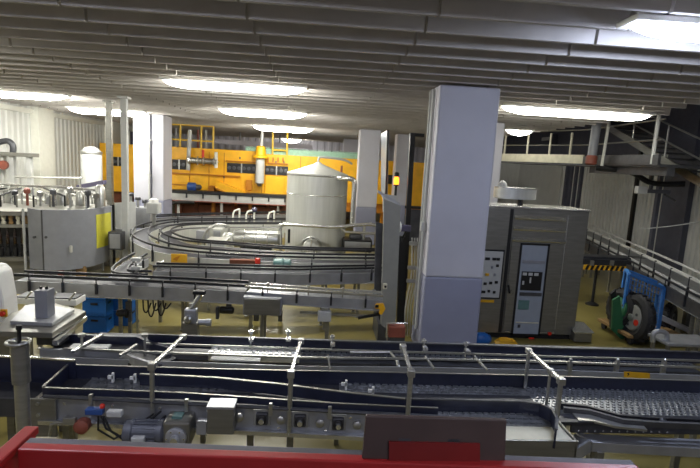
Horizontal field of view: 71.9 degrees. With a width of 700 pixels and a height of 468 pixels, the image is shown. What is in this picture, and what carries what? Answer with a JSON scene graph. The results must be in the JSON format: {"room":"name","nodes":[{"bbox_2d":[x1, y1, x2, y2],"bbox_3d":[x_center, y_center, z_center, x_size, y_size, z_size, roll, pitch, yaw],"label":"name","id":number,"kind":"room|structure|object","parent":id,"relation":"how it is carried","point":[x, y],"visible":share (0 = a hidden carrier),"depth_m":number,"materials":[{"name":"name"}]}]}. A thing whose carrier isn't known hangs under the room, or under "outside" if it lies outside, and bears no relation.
{"room":"processing plant","nodes":[
{"label":"processing plant","id":0,"kind":"room"},
{"bbox_2d":[0,101,172,195],"bbox_3d":[-11.077,-2.222,15.442,0.240,5.100,35.500,3,8,-4],"label":"wall","id":1,"kind":"structure","parent":0,"point":[70,136],"depth_m":18.54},
{"bbox_2d":[30,106,55,194],"bbox_3d":[-10.966,-2.409,17.295,0.300,4.940,1.000,3,8,-4],"label":"column","id":2,"kind":"structure","parent":1,"relation":"attached to","point":[42,120],"depth_m":16.95,"materials":[{"name":"white paint"}]},
{"bbox_2d":[0,103,174,136],"bbox_3d":[-10.957,-4.322,17.361,0.160,0.140,30.900,3,8,-4],"label":"trim","id":3,"kind":"structure","parent":1,"relation":"attached to","point":[2,106],"depth_m":18.24,"materials":[{"name":"white paint"}]},
{"bbox_2d":[104,120,120,143],"bbox_3d":[-11.325,-3.282,23.068,0.300,4.940,1.300,3,8,-4],"label":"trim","id":4,"kind":"structure","parent":1,"relation":"attached to","point":[116,125],"depth_m":22.93,"materials":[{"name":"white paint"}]},
{"bbox_2d":[173,133,425,162],"bbox_3d":[-1.585,-5.160,33.649,21.000,6.600,0.250,3,8,-4],"label":"wall","id":5,"kind":"structure","parent":0,"point":[419,152],"depth_m":33.19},
{"bbox_2d":[0,0,699,146],"bbox_3d":[-2.464,-4.212,16.639,17.200,0.600,33.600,3,8,-4],"label":"ceiling","id":6,"kind":"structure","parent":0,"point":[362,64],"depth_m":6.25,"materials":[{"name":"metal"}]},
{"bbox_2d":[0,89,71,99],"bbox_3d":[-8.750,-3.724,12.101,3.266,0.590,0.340,3,8,-4],"label":"fluorescent light","id":7,"kind":"object","parent":6,"relation":"hanging from","point":[3,93],"visible":0.94,"depth_m":12.06,"materials":[{"name":"white plastic"}]},
{"bbox_2d":[0,92,66,99],"bbox_3d":[-8.763,-3.496,12.134,3.186,0.130,0.300,3,8,-4],"label":"diffuser","id":8,"kind":"object","parent":7,"relation":"attached to","point":[20,95],"depth_m":12.07,"materials":[{"name":"white plastic"}]},
{"bbox_2d":[65,106,147,116],"bbox_3d":[-7.915,-4.193,15.717,2.468,0.630,0.380,3,8,-4],"label":"fluorescent light","id":9,"kind":"object","parent":6,"relation":"hanging from","point":[83,110],"visible":0.84,"depth_m":15.61,"materials":[{"name":"white plastic"}]},
{"bbox_2d":[159,76,307,94],"bbox_3d":[-2.069,-2.869,8.722,2.604,0.580,0.340,3,8,-4],"label":"fluorescent light","id":10,"kind":"object","parent":6,"relation":"hanging from","point":[183,82],"visible":0.89,"depth_m":8.63,"materials":[{"name":"white plastic"}]},
{"bbox_2d":[196,130,311,148],"bbox_3d":[-5.195,-5.407,26.522,6.251,1.114,0.600,3,8,-4],"label":"air duct","id":11,"kind":"object","parent":6,"relation":"hanging from","point":[216,141],"visible":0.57,"depth_m":26.32,"materials":[{"name":"metal"}]},
{"bbox_2d":[217,106,306,118],"bbox_3d":[-2.398,-3.540,13.316,2.422,0.630,0.380,3,8,-4],"label":"fluorescent light","id":12,"kind":"object","parent":6,"relation":"hanging from","point":[249,112],"visible":0.91,"depth_m":13.21,"materials":[{"name":"white plastic"}]},
{"bbox_2d":[252,124,312,132],"bbox_3d":[-2.658,-4.399,19.204,2.398,0.680,0.440,3,8,-4],"label":"fluorescent light","id":13,"kind":"object","parent":6,"relation":"hanging from","point":[274,128],"visible":0.95,"depth_m":19.07,"materials":[{"name":"white plastic"}]},
{"bbox_2d":[499,103,656,120],"bbox_3d":[4.625,-2.663,9.811,3.168,0.590,0.340,3,8,-4],"label":"fluorescent light","id":14,"kind":"object","parent":6,"relation":"hanging from","point":[526,109],"visible":0.86,"depth_m":9.71,"materials":[{"name":"white plastic"}]},
{"bbox_2d":[501,115,699,175],"bbox_3d":[7.415,-3.409,14.197,2.518,3.219,7.350,1,9,-15],"label":"walkway","id":15,"kind":"object","parent":6,"relation":"hanging from","point":[648,164],"visible":0.83,"depth_m":12.91,"materials":[{"name":"metal"}]},
{"bbox_2d":[585,121,610,165],"bbox_3d":[6.869,-3.372,13.089,0.630,3.035,0.300,3,8,-4],"label":"pipe","id":16,"kind":"object","parent":15,"relation":"attached to","point":[591,158],"visible":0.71,"depth_m":13.14,"materials":[{"name":"grey metal"}]},
{"bbox_2d":[596,165,684,201],"bbox_3d":[7.706,-1.352,12.907,2.116,0.845,0.326,6,9,21],"label":"boom","id":17,"kind":"object","parent":15,"relation":"hanging from","point":[638,189],"visible":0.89,"depth_m":12.79,"materials":[{"name":"metal"}]},
{"bbox_2d":[616,12,699,42],"bbox_3d":[3.112,-1.916,4.104,1.553,0.560,0.300,3,8,-4],"label":"fluorescent light","id":18,"kind":"object","parent":6,"relation":"hanging from","point":[665,26],"visible":1,"depth_m":4.01,"materials":[{"name":"white plastic"}]},
{"bbox_2d":[0,201,699,467],"bbox_3d":[-0.680,0.843,16.652,21.400,0.200,35.700,3,8,-4],"label":"floor","id":19,"kind":"structure","parent":0,"point":[300,325],"depth_m":9.33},
{"bbox_2d":[0,263,17,354],"bbox_3d":[-4.325,1.241,5.816,0.568,1.788,0.360,3,8,-4],"label":"machine","id":20,"kind":"object","parent":19,"relation":"on","point":[8,295],"visible":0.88,"depth_m":5.76,"materials":[{"name":"plastic"}]},
{"bbox_2d":[4,324,31,433],"bbox_3d":[-2.517,1.604,3.734,0.320,1.873,0.320,3,8,-4],"label":"post","id":21,"kind":"object","parent":19,"relation":"on","point":[19,349],"visible":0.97,"depth_m":3.62,"materials":[{"name":"metal"}]},
{"bbox_2d":[0,138,38,189],"bbox_3d":[-10.536,-1.319,15.399,1.026,3.386,0.520,3,8,-4],"label":"pipe","id":22,"kind":"object","parent":19,"relation":"on","point":[12,154],"visible":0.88,"depth_m":15.21,"materials":[{"name":"metal"}]},
{"bbox_2d":[0,355,76,440],"bbox_3d":[-3.105,1.764,4.522,1.059,1.264,0.580,3,8,-4],"label":"conveyor","id":23,"kind":"object","parent":19,"relation":"on","point":[43,369],"visible":0.61,"depth_m":4.48,"materials":[{"name":"metal"}]},
{"bbox_2d":[0,286,86,430],"bbox_3d":[-3.481,1.388,5.512,0.828,1.677,1.026,3,8,-4],"label":"table","id":24,"kind":"object","parent":19,"relation":"on","point":[47,321],"visible":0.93,"depth_m":5.25,"materials":[{"name":"metal"}]},
{"bbox_2d":[14,176,81,190],"bbox_3d":[-9.036,-0.587,14.549,1.925,2.348,0.060,3,8,-4],"label":"tube","id":25,"kind":"object","parent":19,"relation":"on","point":[19,177],"visible":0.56,"depth_m":14.37,"materials":[{"name":"metal"}]},
{"bbox_2d":[17,291,85,355],"bbox_3d":[-4.415,1.362,7.149,0.882,1.151,0.354,3,8,-4],"label":"conveyor","id":26,"kind":"object","parent":19,"relation":"on","point":[67,299],"visible":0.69,"depth_m":7.00,"materials":[{"name":"white metal"}]},
{"bbox_2d":[0,183,109,280],"bbox_3d":[-8.443,-0.294,12.973,4.210,2.292,4.070,3,8,-4],"label":"machine","id":27,"kind":"object","parent":19,"relation":"on","point":[14,205],"visible":0.51,"depth_m":11.80,"materials":[{"name":"metal"}]},
{"bbox_2d":[27,202,135,276],"bbox_3d":[-6.339,0.202,11.899,0.948,1.850,2.522,11,11,42],"label":"guard","id":28,"kind":"object","parent":19,"relation":"on","point":[59,240],"visible":0.87,"depth_m":11.26,"materials":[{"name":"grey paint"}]},
{"bbox_2d":[79,146,102,197],"bbox_3d":[-9.310,-1.502,17.433,0.740,3.283,0.736,3,8,-4],"label":"silo","id":29,"kind":"object","parent":19,"relation":"on","point":[90,156],"visible":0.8,"depth_m":17.03,"materials":[{"name":"metal"}]},
{"bbox_2d":[82,312,113,332],"bbox_3d":[-4.490,1.575,8.620,0.417,0.295,0.313,3,8,-4],"label":"crate","id":30,"kind":"object","parent":19,"relation":"on","point":[93,324],"visible":0.78,"depth_m":8.48,"materials":[{"name":"blue plastic"}]},
{"bbox_2d":[82,298,113,316],"bbox_3d":[-4.474,1.278,8.576,0.417,0.295,0.313,3,8,-4],"label":"crate","id":31,"kind":"object","parent":30,"relation":"on","point":[94,308],"visible":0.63,"depth_m":8.44,"materials":[{"name":"blue plastic"}]},
{"bbox_2d":[40,332,176,366],"bbox_3d":[-2.542,1.679,5.174,1.388,1.300,0.876,3,8,-4],"label":"conveyor","id":32,"kind":"object","parent":19,"relation":"on","point":[79,341],"visible":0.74,"depth_m":5.11,"materials":[{"name":"metal"}]},
{"bbox_2d":[102,100,114,265],"bbox_3d":[-6.573,-1.347,13.239,0.280,4.495,0.280,3,8,-4],"label":"upright","id":33,"kind":"object","parent":19,"relation":"on","point":[108,103],"visible":0.69,"depth_m":13.06,"materials":[{"name":"grey metal"}]},
{"bbox_2d":[108,229,124,273],"bbox_3d":[-5.885,0.500,12.318,0.339,1.187,0.515,3,8,-4],"label":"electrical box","id":34,"kind":"object","parent":19,"relation":"on","point":[116,238],"visible":0.87,"depth_m":12.04,"materials":[{"name":"metal"}]},
{"bbox_2d":[117,96,130,262],"bbox_3d":[-5.634,-1.130,12.115,0.280,4.495,0.280,3,8,-4],"label":"upright","id":35,"kind":"object","parent":19,"relation":"on","point":[123,99],"visible":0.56,"depth_m":12.01,"materials":[{"name":"grey metal"}]},
{"bbox_2d":[113,307,135,325],"bbox_3d":[-4.255,1.526,9.033,0.417,0.295,0.313,3,8,-4],"label":"crate","id":36,"kind":"object","parent":19,"relation":"on","point":[116,319],"visible":0.29,"depth_m":8.90,"materials":[{"name":"blue plastic"}]},
{"bbox_2d":[13,270,248,348],"bbox_3d":[-3.485,1.286,7.801,3.604,1.210,0.389,3,8,-1],"label":"conveyor","id":37,"kind":"object","parent":19,"relation":"on","point":[92,287],"visible":0.81,"depth_m":7.62,"materials":[{"name":"metal"}]},
{"bbox_2d":[116,301,131,321],"bbox_3d":[-3.649,1.254,7.816,0.225,0.330,0.160,3,8,-4],"label":"motor","id":38,"kind":"object","parent":37,"relation":"hanging from","point":[127,312],"visible":1,"depth_m":7.78,"materials":[{"name":"metal"}]},
{"bbox_2d":[142,300,171,316],"bbox_3d":[-3.052,1.180,7.639,0.453,0.290,0.021,3,8,-4],"label":"hanging cables","id":39,"kind":"object","parent":37,"relation":"hanging from","point":[152,303],"visible":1,"depth_m":7.63,"materials":[{"name":"black rubber"}]},
{"bbox_2d":[216,304,233,318],"bbox_3d":[-2.020,1.227,7.811,0.285,0.300,0.120,3,8,-4],"label":"motor","id":40,"kind":"object","parent":37,"relation":"attached to","point":[228,309],"visible":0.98,"depth_m":7.77,"materials":[{"name":"metal"}]},
{"bbox_2d":[110,252,151,332],"bbox_3d":[-3.923,1.107,8.854,0.710,1.210,1.865,1,9,-16],"label":"conveyor","id":41,"kind":"object","parent":19,"relation":"on","point":[124,268],"visible":0.45,"depth_m":8.35,"materials":[{"name":"metal"}]},
{"bbox_2d":[131,257,151,333],"bbox_3d":[-3.545,1.086,8.232,0.332,1.452,0.100,3,8,-4],"label":"stand","id":42,"kind":"object","parent":19,"relation":"on","point":[135,259],"visible":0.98,"depth_m":8.14,"materials":[{"name":"metal"}]},
{"bbox_2d":[133,114,151,230],"bbox_3d":[-7.399,-2.035,17.573,0.568,4.500,1.008,3,8,-4],"label":"column","id":43,"kind":"structure","parent":19,"relation":"on","point":[140,123],"depth_m":16.99,"materials":[{"name":"paint"}]},
{"bbox_2d":[147,115,152,198],"bbox_3d":[-7.044,-1.905,16.995,0.140,4.450,0.143,3,8,-4],"label":"standpipe","id":44,"kind":"object","parent":43,"relation":"attached to","point":[148,139],"visible":0.66,"depth_m":16.82,"materials":[{"name":"metal"}]},
{"bbox_2d":[129,193,156,257],"bbox_3d":[-6.323,-0.264,14.657,0.697,1.967,0.615,3,8,-4],"label":"tall cabinet","id":45,"kind":"object","parent":19,"relation":"on","point":[142,216],"visible":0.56,"depth_m":14.34,"materials":[{"name":"metal"}]},
{"bbox_2d":[146,198,160,227],"bbox_3d":[-5.410,-0.014,13.341,0.320,1.955,0.300,3,8,-4],"label":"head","id":46,"kind":"object","parent":19,"relation":"on","point":[153,207],"visible":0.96,"depth_m":13.11},
{"bbox_2d":[152,114,171,241],"bbox_3d":[-6.841,-2.010,17.611,0.408,4.500,1.008,3,8,-4],"label":"column","id":47,"kind":"structure","parent":19,"relation":"on","point":[161,124],"depth_m":17.15,"materials":[{"name":"paint"}]},
{"bbox_2d":[182,290,211,334],"bbox_3d":[-2.076,1.449,6.474,0.410,1.426,0.300,3,8,-4],"label":"stand","id":48,"kind":"object","parent":19,"relation":"on","point":[191,324],"visible":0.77,"depth_m":6.37,"materials":[{"name":"metal"}]},
{"bbox_2d":[137,211,285,244],"bbox_3d":[-4.605,-0.077,16.440,6.868,1.260,1.091,-3,10,-34],"label":"conveyor","id":49,"kind":"object","parent":19,"relation":"on","point":[259,214],"visible":0.2,"depth_m":16.49,"materials":[{"name":"metal"}]},
{"bbox_2d":[201,223,233,246],"bbox_3d":[-3.471,0.428,12.717,0.818,1.470,0.320,3,8,-4],"label":"pipe","id":50,"kind":"object","parent":19,"relation":"on","point":[226,234],"visible":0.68,"depth_m":12.56,"materials":[{"name":"metal"}]},
{"bbox_2d":[171,189,286,216],"bbox_3d":[-5.657,-1.087,21.715,5.510,1.605,0.620,3,8,-4],"label":"conveyor","id":51,"kind":"object","parent":19,"relation":"on","point":[179,196],"visible":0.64,"depth_m":21.46,"materials":[{"name":"grey metal"}]},
{"bbox_2d":[205,252,275,310],"bbox_3d":[-2.274,1.003,10.042,1.426,1.244,0.100,3,8,-4],"label":"tube","id":52,"kind":"object","parent":19,"relation":"on","point":[208,255],"visible":0.39,"depth_m":9.93,"materials":[{"name":"metal"}]},
{"bbox_2d":[229,258,260,320],"bbox_3d":[-2.076,1.081,9.511,0.605,1.266,0.215,3,8,-4],"label":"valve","id":53,"kind":"object","parent":19,"relation":"on","point":[232,260],"visible":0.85,"depth_m":9.42,"materials":[{"name":"metal"}]},
{"bbox_2d":[130,218,374,317],"bbox_3d":[-2.769,0.630,12.227,5.113,1.290,6.744,-1,9,-23],"label":"conveyor","id":54,"kind":"object","parent":19,"relation":"on","point":[142,241],"visible":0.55,"depth_m":10.13,"materials":[{"name":"metal"}]},
{"bbox_2d":[233,229,278,249],"bbox_3d":[-2.411,0.578,12.401,1.187,1.380,0.468,3,8,-4],"label":"drum","id":55,"kind":"object","parent":19,"relation":"on","point":[248,236],"visible":0.71,"depth_m":12.15,"materials":[{"name":"metal"}]},
{"bbox_2d":[100,143,423,223],"bbox_3d":[-3.590,-2.178,23.503,15.512,3.507,3.520,3,8,-4],"label":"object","id":56,"kind":"object","parent":19,"relation":"on","point":[235,172],"visible":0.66,"depth_m":22.09,"materials":[{"name":"yellow paint"}]},
{"bbox_2d":[172,124,213,148],"bbox_3d":[-7.208,-4.362,21.793,2.143,1.154,0.090,3,8,-4],"label":"handrail","id":57,"kind":"object","parent":56,"relation":"on","point":[179,125],"visible":0.75,"depth_m":21.76,"materials":[{"name":"yellow metal"}]},
{"bbox_2d":[186,130,218,169],"bbox_3d":[-6.596,-3.714,21.574,1.401,1.768,0.500,3,8,-4],"label":"pipe","id":58,"kind":"object","parent":56,"relation":"attached to","point":[189,160],"visible":1,"depth_m":21.47,"materials":[{"name":"metal"}]},
{"bbox_2d":[253,130,267,185],"bbox_3d":[-4.018,-3.424,21.687,0.680,2.562,0.700,3,8,-4],"label":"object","id":59,"kind":"structure","parent":56,"relation":"attached to","point":[260,154],"depth_m":21.55,"materials":[{"name":"yellow paint"}]},
{"bbox_2d":[245,146,357,158],"bbox_3d":[-2.240,-3.854,22.968,5.233,0.310,1.240,3,8,-4],"label":"cover","id":60,"kind":"object","parent":56,"relation":"on","point":[294,152],"visible":0.73,"depth_m":22.41,"materials":[{"name":"metal"}]},
{"bbox_2d":[158,222,374,291],"bbox_3d":[-2.294,0.687,12.014,3.962,1.290,5.586,-4,11,-39],"label":"conveyor","id":61,"kind":"object","parent":19,"relation":"on","point":[177,236],"visible":0.45,"depth_m":11.04,"materials":[{"name":"metal"}]},
{"bbox_2d":[153,262,381,330],"bbox_3d":[-1.437,1.194,9.169,4.319,1.210,0.523,1,9,-12],"label":"conveyor","id":62,"kind":"object","parent":19,"relation":"on","point":[301,275],"visible":0.75,"depth_m":8.97,"materials":[{"name":"metal"}]},
{"bbox_2d":[273,258,290,321],"bbox_3d":[-1.360,1.104,9.556,0.360,1.284,0.220,3,8,-4],"label":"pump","id":63,"kind":"object","parent":19,"relation":"on","point":[282,261],"visible":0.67,"depth_m":9.41,"materials":[{"name":"metal"}]},
{"bbox_2d":[246,282,382,338],"bbox_3d":[-0.581,1.419,7.755,2.161,1.270,0.323,3,8,2],"label":"conveyor","id":64,"kind":"object","parent":19,"relation":"on","point":[345,299],"visible":0.66,"depth_m":7.59,"materials":[{"name":"metal"}]},
{"bbox_2d":[243,295,281,315],"bbox_3d":[-1.368,1.116,7.563,0.592,0.285,0.162,3,8,-4],"label":"box","id":65,"kind":"object","parent":64,"relation":"attached to","point":[252,304],"visible":1,"depth_m":7.49,"materials":[{"name":"grey paint"}]},
{"bbox_2d":[318,307,330,321],"bbox_3d":[-0.396,1.249,7.520,0.208,0.205,0.120,3,8,-4],"label":"sensor box","id":66,"kind":"object","parent":64,"relation":"hanging from","point":[324,315],"visible":1,"depth_m":7.47,"materials":[{"name":"metal"}]},
{"bbox_2d":[300,311,379,318],"bbox_3d":[-0.155,1.260,7.550,1.253,0.106,0.105,3,8,-4],"label":"cable tray","id":67,"kind":"object","parent":64,"relation":"attached to","point":[360,316],"visible":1,"depth_m":7.55,"materials":[{"name":"metal"}]},
{"bbox_2d":[285,156,356,252],"bbox_3d":[-0.863,-0.502,13.568,1.903,3.338,1.885,3,8,-4],"label":"tank","id":68,"kind":"object","parent":19,"relation":"on","point":[316,192],"visible":0.83,"depth_m":12.88,"materials":[{"name":"grey metal"}]},
{"bbox_2d":[278,223,375,251],"bbox_3d":[-0.395,0.525,12.373,2.941,1.711,0.173,3,8,-4],"label":"pipe","id":69,"kind":"object","parent":19,"relation":"on","point":[280,225],"visible":0.64,"depth_m":12.27,"materials":[{"name":"metal"}]},
{"bbox_2d":[343,139,357,218],"bbox_3d":[-0.017,-3.147,27.793,0.908,4.500,0.808,3,8,-4],"label":"column","id":70,"kind":"structure","parent":19,"relation":"on","point":[349,145],"depth_m":27.13,"materials":[{"name":"paint"}]},
{"bbox_2d":[342,222,371,253],"bbox_3d":[0.178,0.440,13.445,0.790,1.625,0.615,3,8,-4],"label":"pump skid","id":71,"kind":"object","parent":19,"relation":"on","point":[353,240],"visible":0.6,"depth_m":13.13,"materials":[{"name":"metal"}]},
{"bbox_2d":[30,334,699,467],"bbox_3d":[0.501,1.829,4.423,6.548,1.548,1.196,3,8,-4],"label":"conveyor","id":72,"kind":"object","parent":19,"relation":"on","point":[291,403],"depth_m":4.28,"materials":[{"name":"metal"}]},
{"bbox_2d":[85,403,166,439],"bbox_3d":[-1.851,1.560,3.990,0.636,0.318,0.088,3,8,-4],"label":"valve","id":73,"kind":"object","parent":72,"relation":"attached to","point":[90,410],"visible":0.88,"depth_m":3.94,"materials":[{"name":"blue metal"}]},
{"bbox_2d":[121,411,194,443],"bbox_3d":[-1.573,1.600,3.950,0.548,0.250,0.270,3,8,-4],"label":"motor","id":74,"kind":"object","parent":72,"relation":"attached to","point":[178,426],"visible":0.79,"depth_m":3.89,"materials":[{"name":"metal"}]},
{"bbox_2d":[196,398,237,434],"bbox_3d":[-1.097,1.511,3.980,0.309,0.264,0.156,3,8,-4],"label":"box","id":75,"kind":"object","parent":72,"relation":"attached to","point":[221,412],"visible":1,"depth_m":3.92,"materials":[{"name":"metal"}]},
{"bbox_2d":[353,129,380,244],"bbox_3d":[0.660,-1.857,19.316,0.808,4.500,0.808,3,8,-4],"label":"column","id":76,"kind":"structure","parent":19,"relation":"on","point":[369,140],"depth_m":18.88,"materials":[{"name":"paint"}]},
{"bbox_2d":[59,329,699,444],"bbox_3d":[0.664,1.802,5.517,7.437,1.300,1.170,3,8,-4],"label":"conveyor","id":77,"kind":"object","parent":19,"relation":"on","point":[197,351],"visible":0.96,"depth_m":5.37,"materials":[{"name":"metal"}]},
{"bbox_2d":[381,130,388,287],"bbox_3d":[0.705,-0.331,10.937,0.120,3.935,0.612,2,8,-9],"label":"column","id":78,"kind":"structure","parent":19,"relation":"on","point":[384,136],"depth_m":10.69,"materials":[{"name":"metal"}]},
{"bbox_2d":[373,190,404,340],"bbox_3d":[0.682,0.626,8.932,0.657,2.858,0.858,7,9,25],"label":"enclosure","id":79,"kind":"object","parent":19,"relation":"on","point":[389,257],"visible":0.91,"depth_m":8.62,"materials":[{"name":"metal"}]},
{"bbox_2d":[385,322,407,340],"bbox_3d":[0.685,1.740,7.492,0.323,0.848,0.215,3,8,-4],"label":"box","id":80,"kind":"object","parent":19,"relation":"on","point":[395,331],"visible":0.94,"depth_m":7.37,"materials":[{"name":"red metal"}]},
{"bbox_2d":[391,134,409,235],"bbox_3d":[2.135,-2.020,20.954,0.558,4.500,0.708,3,8,-4],"label":"column","id":81,"kind":"structure","parent":19,"relation":"on","point":[401,148],"depth_m":20.52,"materials":[{"name":"paint"}]},
{"bbox_2d":[404,133,423,309],"bbox_3d":[1.217,-0.014,9.396,0.374,3.814,0.090,3,8,-4],"label":"frame","id":82,"kind":"object","parent":19,"relation":"on","point":[412,216],"visible":0.61,"depth_m":9.31,"materials":[{"name":"metal"}]},
{"bbox_2d":[411,85,499,342],"bbox_3d":[1.730,-0.181,8.364,1.089,4.500,0.758,3,8,-4],"label":"column","id":83,"kind":"structure","parent":19,"relation":"on","point":[462,120],"depth_m":7.99,"materials":[{"name":"paint"}]},
{"bbox_2d":[404,238,417,336],"bbox_3d":[1.137,1.004,8.967,0.204,1.883,0.088,3,8,-4],"label":"bundle","id":84,"kind":"object","parent":83,"relation":"attached to","point":[412,243],"visible":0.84,"depth_m":8.93,"materials":[{"name":"metal"}]},
{"bbox_2d":[490,122,504,202],"bbox_3d":[3.750,-0.887,13.879,0.708,4.500,0.808,3,8,-4],"label":"column","id":85,"kind":"structure","parent":19,"relation":"on","point":[500,126],"depth_m":13.32,"materials":[{"name":"paint"}]},
{"bbox_2d":[478,202,589,338],"bbox_3d":[3.411,0.720,9.531,2.043,2.559,0.841,3,8,-4],"label":"tall cabinet","id":86,"kind":"object","parent":19,"relation":"on","point":[534,254],"visible":0.93,"depth_m":9.16,"materials":[{"name":"metal"}]},
{"bbox_2d":[493,180,536,204],"bbox_3d":[3.235,-0.795,9.380,0.779,0.458,0.344,3,8,-4],"label":"box","id":87,"kind":"object","parent":86,"relation":"on","point":[501,190],"visible":0.98,"depth_m":9.25,"materials":[{"name":"silver metal"}]},
{"bbox_2d":[569,321,594,341],"bbox_3d":[4.485,1.902,9.457,0.399,0.320,0.390,3,8,-4],"label":"box","id":88,"kind":"object","parent":19,"relation":"on","point":[581,332],"visible":0.8,"depth_m":9.31,"materials":[{"name":"grey metal"}]},
{"bbox_2d":[583,254,645,305],"bbox_3d":[6.504,1.173,12.110,1.639,1.240,0.445,3,8,-4],"label":"conveyor","id":89,"kind":"object","parent":19,"relation":"on","point":[596,262],"visible":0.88,"depth_m":11.87,"materials":[{"name":"metal"}]},
{"bbox_2d":[609,289,624,338],"bbox_3d":[5.375,1.613,9.667,0.418,1.000,0.140,3,8,-4],"label":"plate","id":90,"kind":"object","parent":19,"relation":"on","point":[615,314],"visible":0.88,"depth_m":9.61,"materials":[{"name":"paint"}]},
{"bbox_2d":[570,413,699,458],"bbox_3d":[2.665,2.169,4.329,1.832,1.135,0.245,3,8,-1],"label":"conveyor","id":91,"kind":"object","parent":19,"relation":"on","point":[682,447],"visible":0.73,"depth_m":4.22,"materials":[{"name":"metal"}]},
{"bbox_2d":[622,293,655,343],"bbox_3d":[5.603,1.646,9.463,0.323,0.990,0.991,3,8,-4],"label":"wheel","id":92,"kind":"object","parent":19,"relation":"on","point":[642,321],"visible":0.76,"depth_m":9.21,"materials":[{"name":"rubber"}]},
{"bbox_2d":[598,268,680,343],"bbox_3d":[5.963,1.438,9.783,1.223,1.337,1.050,3,8,-4],"label":"frame","id":93,"kind":"object","parent":19,"relation":"on","point":[604,321],"visible":0.54,"depth_m":9.67,"materials":[{"name":"paint"}]},
{"bbox_2d":[606,287,634,327],"bbox_3d":[5.525,1.503,9.811,0.303,0.836,0.838,0,9,-17],"label":"wheel","id":94,"kind":"object","parent":93,"relation":"on","point":[628,307],"visible":0.37,"depth_m":9.61,"materials":[{"name":"rubber"}]},
{"bbox_2d":[581,238,699,350],"bbox_3d":[6.891,1.238,11.884,0.386,1.220,8.810,5,9,11],"label":"conveyor","id":95,"kind":"object","parent":19,"relation":"on","point":[675,297],"visible":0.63,"depth_m":9.64,"materials":[{"name":"metal"}]},
{"bbox_2d":[584,116,699,287],"bbox_3d":[9.092,-1.429,14.124,1.386,6.068,8.092,3,8,1],"label":"stair","id":96,"kind":"structure","parent":19,"relation":"on","point":[683,154],"depth_m":13.94,"materials":[{"name":"grey metal"}]},
{"bbox_2d":[584,225,699,350],"bbox_3d":[7.231,1.043,12.470,0.518,1.470,9.776,5,9,12],"label":"conveyor","id":97,"kind":"object","parent":19,"relation":"on","point":[683,279],"visible":0.56,"depth_m":10.91,"materials":[{"name":"metal"}]},
{"bbox_2d":[661,302,677,330],"bbox_3d":[6.780,1.875,10.267,0.245,0.871,0.873,11,12,43],"label":"wheel","id":98,"kind":"object","parent":19,"relation":"on","point":[670,310],"visible":0.51,"depth_m":10.06,"materials":[{"name":"rubber"}]},
{"bbox_2d":[648,329,699,364],"bbox_3d":[5.543,1.956,8.189,1.077,0.736,0.500,3,8,-4],"label":"bench","id":99,"kind":"object","parent":19,"relation":"on","point":[663,336],"visible":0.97,"depth_m":8.06,"materials":[{"name":"grey metal"}]},
{"bbox_2d":[656,312,699,335],"bbox_3d":[6.831,2.051,9.702,1.489,0.767,0.084,9,10,34],"label":"rail","id":100,"kind":"object","parent":19,"relation":"on","point":[674,323],"visible":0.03,"depth_m":9.80,"materials":[{"name":"metal"}]},
{"bbox_2d":[497,108,699,282],"bbox_3d":[10.037,-2.039,16.781,0.270,6.600,35.500,3,8,-4],"label":"wall","id":101,"kind":"structure","parent":0,"point":[608,197],"depth_m":18.05,"materials":[{"name":"grey metal"}]},
{"bbox_2d":[516,164,563,205],"bbox_3d":[9.397,-1.871,24.315,0.100,4.000,4.600,3,8,-4],"label":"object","id":102,"kind":"structure","parent":101,"relation":"attached to","point":[547,179],"depth_m":23.58,"materials":[{"name":"grey metal"}]},
{"bbox_2d":[561,166,570,205],"bbox_3d":[9.550,-1.451,21.531,0.140,4.000,0.160,3,8,-4],"label":"trim","id":103,"kind":"structure","parent":101,"relation":"attached to","point":[567,171],"depth_m":21.38,"materials":[{"name":"black metal"}]},
{"bbox_2d":[571,166,578,206],"bbox_3d":[9.599,-1.332,20.741,0.140,4.000,0.160,3,8,-4],"label":"trim","id":104,"kind":"structure","parent":101,"relation":"attached to","point":[576,167],"depth_m":20.59,"materials":[{"name":"black metal"}]},
{"bbox_2d":[575,167,584,207],"bbox_3d":[9.623,-1.272,20.346,0.140,4.000,0.160,3,8,-4],"label":"trim","id":105,"kind":"structure","parent":101,"relation":"attached to","point":[578,199],"depth_m":20.20,"materials":[{"name":"black metal"}]},
{"bbox_2d":[626,150,642,246],"bbox_3d":[9.851,-0.930,16.744,0.150,4.400,0.120,3,8,-4],"label":"trim","id":106,"kind":"structure","parent":101,"relation":"attached to","point":[636,183],"depth_m":16.74,"materials":[{"name":"black metal"}]},
{"bbox_2d":[653,104,699,271],"bbox_3d":[10.007,-1.722,14.623,0.200,6.600,1.050,3,8,-4],"label":"trim","id":107,"kind":"structure","parent":101,"relation":"attached to","point":[670,242],"depth_m":14.52,"materials":[{"name":"grey metal"}]},
{"bbox_3d":[-2.979,2.268,1.029,0.120,1.300,0.120,3,8,-4],"label":"platform","id":108,"kind":"object","parent":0,"visible":0},
{"bbox_3d":[0.405,1.874,0.207,7.000,0.080,2.200,3,8,-4],"label":"platform","id":109,"kind":"object","parent":108,"relation":"on","visible":0},
{"bbox_2d":[18,438,638,467],"bbox_3d":[-0.063,1.078,1.247,1.489,1.100,0.058,3,8,-2],"label":"safety railing","id":110,"kind":"object","parent":109,"relation":"on","point":[35,452],"visible":1,"depth_m":1.15,"materials":[{"name":"red metal"}]},
{"bbox_2d":[0,426,38,467],"bbox_3d":[-0.847,1.039,1.227,0.067,1.098,0.179,3,8,-4],"label":"railing","id":111,"kind":"object","parent":110,"relation":"attached to","point":[9,450],"visible":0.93,"depth_m":1.15,"materials":[{"name":"red metal"}]},
{"bbox_2d":[362,414,505,461],"bbox_3d":[0.206,0.496,1.185,0.353,0.124,0.055,3,8,-4],"label":"sign","id":112,"kind":"object","parent":110,"relation":"attached to","point":[391,437],"visible":0.9,"depth_m":1.16,"materials":[{"name":"metal"}]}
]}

